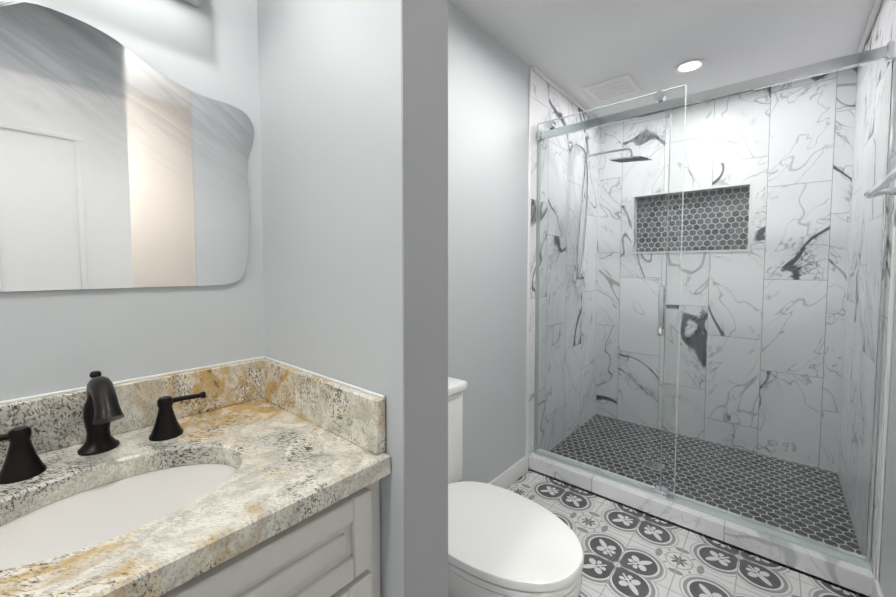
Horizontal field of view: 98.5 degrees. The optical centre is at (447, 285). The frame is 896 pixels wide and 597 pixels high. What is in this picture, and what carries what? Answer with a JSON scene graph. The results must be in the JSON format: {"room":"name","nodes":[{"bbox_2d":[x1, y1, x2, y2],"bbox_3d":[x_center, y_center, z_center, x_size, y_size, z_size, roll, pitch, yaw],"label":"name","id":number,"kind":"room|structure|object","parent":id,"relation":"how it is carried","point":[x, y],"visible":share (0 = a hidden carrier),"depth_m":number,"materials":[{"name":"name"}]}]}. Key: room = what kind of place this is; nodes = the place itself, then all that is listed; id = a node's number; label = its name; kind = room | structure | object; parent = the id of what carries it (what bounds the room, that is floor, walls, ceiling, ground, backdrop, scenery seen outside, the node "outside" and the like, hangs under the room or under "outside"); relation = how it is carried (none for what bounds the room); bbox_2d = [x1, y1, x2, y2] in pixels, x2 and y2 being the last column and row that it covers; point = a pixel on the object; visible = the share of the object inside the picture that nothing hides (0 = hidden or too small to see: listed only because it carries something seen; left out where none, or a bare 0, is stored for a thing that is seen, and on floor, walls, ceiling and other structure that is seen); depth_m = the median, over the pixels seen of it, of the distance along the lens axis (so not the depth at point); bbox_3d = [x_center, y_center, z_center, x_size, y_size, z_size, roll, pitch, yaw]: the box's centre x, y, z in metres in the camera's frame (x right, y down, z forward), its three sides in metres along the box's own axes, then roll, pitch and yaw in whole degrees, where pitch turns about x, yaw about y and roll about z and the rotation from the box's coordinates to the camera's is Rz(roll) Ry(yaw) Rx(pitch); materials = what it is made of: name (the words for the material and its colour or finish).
{"room":"bathroom","nodes":[
{"label":"bathroom","id":0,"kind":"room"},
{"bbox_2d":[0,356,263,447],"bbox_3d":[-1.004,0.273,0.437,0.020,0.102,1.587,2,4,40],"label":"backsplash","id":1,"kind":"structure","parent":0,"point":[234,382],"depth_m":0.85,"materials":[{"name":"beige stone"}]},
{"bbox_2d":[0,0,264,400],"bbox_3d":[-1.216,0.020,0.344,0.207,2.440,1.990,2,4,40],"label":"wall","id":2,"kind":"structure","parent":0,"point":[121,166],"depth_m":0.81,"materials":[{"name":"grey paint"}]},
{"bbox_2d":[182,0,204,7],"bbox_3d":[-0.963,-0.675,0.368,0.115,0.109,1.306,2,4,40],"label":"sconce","id":3,"kind":"object","parent":2,"relation":"attached to","point":[198,3],"visible":1,"depth_m":0.88,"materials":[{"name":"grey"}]},
{"bbox_2d":[257,0,447,596],"bbox_3d":[-0.324,-0.009,0.969,0.750,2.440,0.120,2,4,40],"label":"wall","id":4,"kind":"structure","parent":0,"point":[353,99],"depth_m":0.75,"materials":[{"name":"grey paint"}]},
{"bbox_2d":[260,356,384,455],"bbox_3d":[-0.305,0.252,0.869,0.480,0.102,0.020,2,4,40],"label":"backsplash","id":5,"kind":"structure","parent":4,"relation":"attached to","point":[355,414],"depth_m":0.81,"materials":[{"name":"beige stone"}]},
{"bbox_2d":[448,1,600,482],"bbox_3d":[0.345,-0.070,2.244,0.108,2.440,2.690,2,4,40],"label":"wall","id":6,"kind":"structure","parent":0,"point":[488,97],"depth_m":2.17,"materials":[{"name":"grey paint"}]},
{"bbox_2d":[488,456,527,488],"bbox_3d":[0.002,1.122,1.816,0.014,0.100,1.508,2,4,40],"label":"baseboard","id":7,"kind":"structure","parent":6,"relation":"attached to","point":[508,477],"depth_m":2.24,"materials":[{"name":"white"}]},
{"bbox_2d":[525,66,596,455],"bbox_3d":[0.866,-0.094,2.758,0.030,2.440,1.170,2,4,40],"label":"trim","id":8,"kind":"structure","parent":6,"relation":"attached to","point":[534,69],"depth_m":2.33,"materials":[{"name":"white"}]},
{"bbox_2d":[573,264,585,286],"bbox_3d":[0.993,-0.080,2.867,0.064,0.175,0.175,2,4,40],"label":"shower valve","id":9,"kind":"object","parent":6,"relation":"attached to","point":[579,280],"depth_m":2.85,"materials":[{"name":"silver metal"}]},
{"bbox_2d":[568,132,652,277],"bbox_3d":[1.070,-0.569,2.585,0.226,1.040,0.518,-3,4,-44],"label":"shower head","id":10,"kind":"object","parent":6,"relation":"attached to","point":[620,160],"depth_m":2.68},
{"bbox_2d":[448,0,875,117],"bbox_3d":[0.692,-1.262,0.566,2.900,0.100,5.100,2,4,40],"label":"ceiling","id":11,"kind":"structure","parent":0,"point":[572,48],"depth_m":1.99,"materials":[{"name":"white paint"}]},
{"bbox_2d":[583,74,640,102],"bbox_3d":[1.084,-1.298,2.547,0.280,0.016,0.280,2,4,40],"label":"fan","id":12,"kind":"object","parent":11,"relation":"attached to","point":[619,86],"visible":1,"depth_m":2.52,"materials":[{"name":"white plastic"}]},
{"bbox_2d":[675,59,705,72],"bbox_3d":[1.418,-1.288,2.262,0.155,0.008,0.155,2,4,40],"label":"recessed light","id":13,"kind":"object","parent":11,"relation":"in","point":[690,66],"visible":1,"depth_m":2.24,"materials":[{"name":"white"}]},
{"bbox_2d":[506,414,868,596],"bbox_3d":[0.692,1.269,0.686,2.900,0.112,5.100,2,4,40],"label":"floor","id":14,"kind":"structure","parent":0,"point":[628,552],"depth_m":1.96,"materials":[{"name":"tile"}]},
{"bbox_2d":[136,468,390,596],"bbox_3d":[-0.811,0.806,0.296,0.529,0.874,1.587,2,4,40],"label":"bathroom vanity","id":15,"kind":"object","parent":14,"relation":"on","point":[332,549],"depth_m":0.61,"materials":[{"name":"painted wood"},{"name":"granite"}]},
{"bbox_2d":[0,400,390,596],"bbox_3d":[-0.817,0.350,0.280,0.513,0.038,1.587,2,4,40],"label":"countertop","id":16,"kind":"structure","parent":15,"relation":"on","point":[297,463],"depth_m":0.59,"materials":[{"name":"beige stone"}]},
{"bbox_2d":[0,371,203,483],"bbox_3d":[-0.626,0.238,0.699,0.167,0.146,0.329,2,4,40],"label":"faucet","id":17,"kind":"object","parent":16,"relation":"on","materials":[{"name":"black metal"}]},
{"bbox_2d":[0,440,255,579],"bbox_3d":[-0.513,0.449,0.600,0.314,0.215,0.416,2,4,40],"label":"sink","id":18,"kind":"object","parent":16,"relation":"in","point":[43,526],"depth_m":0.62,"materials":[{"name":"white ceramic"}]},
{"bbox_2d":[448,377,583,596],"bbox_3d":[0.067,0.795,1.291,0.759,0.802,0.450,2,4,40],"label":"toilet","id":19,"kind":"object","parent":14,"relation":"on","point":[502,542],"visible":0.48,"depth_m":1.14,"materials":[{"name":"white ceramic"}]},
{"bbox_2d":[642,459,664,470],"bbox_3d":[1.294,1.130,2.431,0.110,0.002,0.110,2,4,40],"label":"floor drain","id":20,"kind":"object","parent":14,"relation":"on","point":[656,466],"depth_m":2.43,"materials":[{"name":"silver metal"}]},
{"bbox_2d":[529,448,873,596],"bbox_3d":[1.098,1.119,1.978,1.452,0.090,0.140,2,4,40],"label":"shower curb","id":21,"kind":"structure","parent":14,"relation":"on","point":[836,572],"depth_m":1.77,"materials":[{"name":"stone"}]},
{"bbox_2d":[532,40,895,570],"bbox_3d":[1.087,0.058,1.915,1.450,2.033,0.083,2,4,40],"label":"shower door","id":22,"kind":"structure","parent":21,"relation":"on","point":[887,53],"depth_m":1.79,"materials":[{"name":"clear glass"}]},
{"bbox_2d":[596,67,856,472],"bbox_3d":[1.877,-0.098,2.832,1.670,2.440,0.204,2,4,40],"label":"wall","id":23,"kind":"structure","parent":0,"point":[764,119],"depth_m":2.64,"materials":[{"name":"tile"}]},
{"bbox_2d":[838,0,895,596],"bbox_3d":[0.847,0.016,0.429,0.108,2.440,4.800,2,4,40],"label":"wall","id":24,"kind":"structure","parent":0,"point":[883,32],"depth_m":1.72,"materials":[{"name":"stone"}]},
{"bbox_2d":[857,0,895,580],"bbox_3d":[1.961,-0.050,1.823,0.030,2.440,1.170,2,4,40],"label":"trim","id":25,"kind":"structure","parent":24,"relation":"attached to","point":[861,47],"depth_m":1.40,"materials":[{"name":"white"}]},
{"bbox_2d":[872,578,883,596],"bbox_3d":[1.212,1.161,0.992,0.014,0.100,1.188,2,4,40],"label":"baseboard","id":26,"kind":"structure","parent":24,"relation":"attached to","point":[877,591],"depth_m":1.41,"materials":[{"name":"white"}]},
{"bbox_2d":[864,168,895,197],"bbox_3d":[1.334,-0.317,1.129,0.095,0.062,0.642,2,4,40],"label":"towel bar","id":27,"kind":"object","parent":24,"relation":"attached to","point":[878,189],"visible":1,"depth_m":1.30,"materials":[{"name":"silver metal"}]}
]}

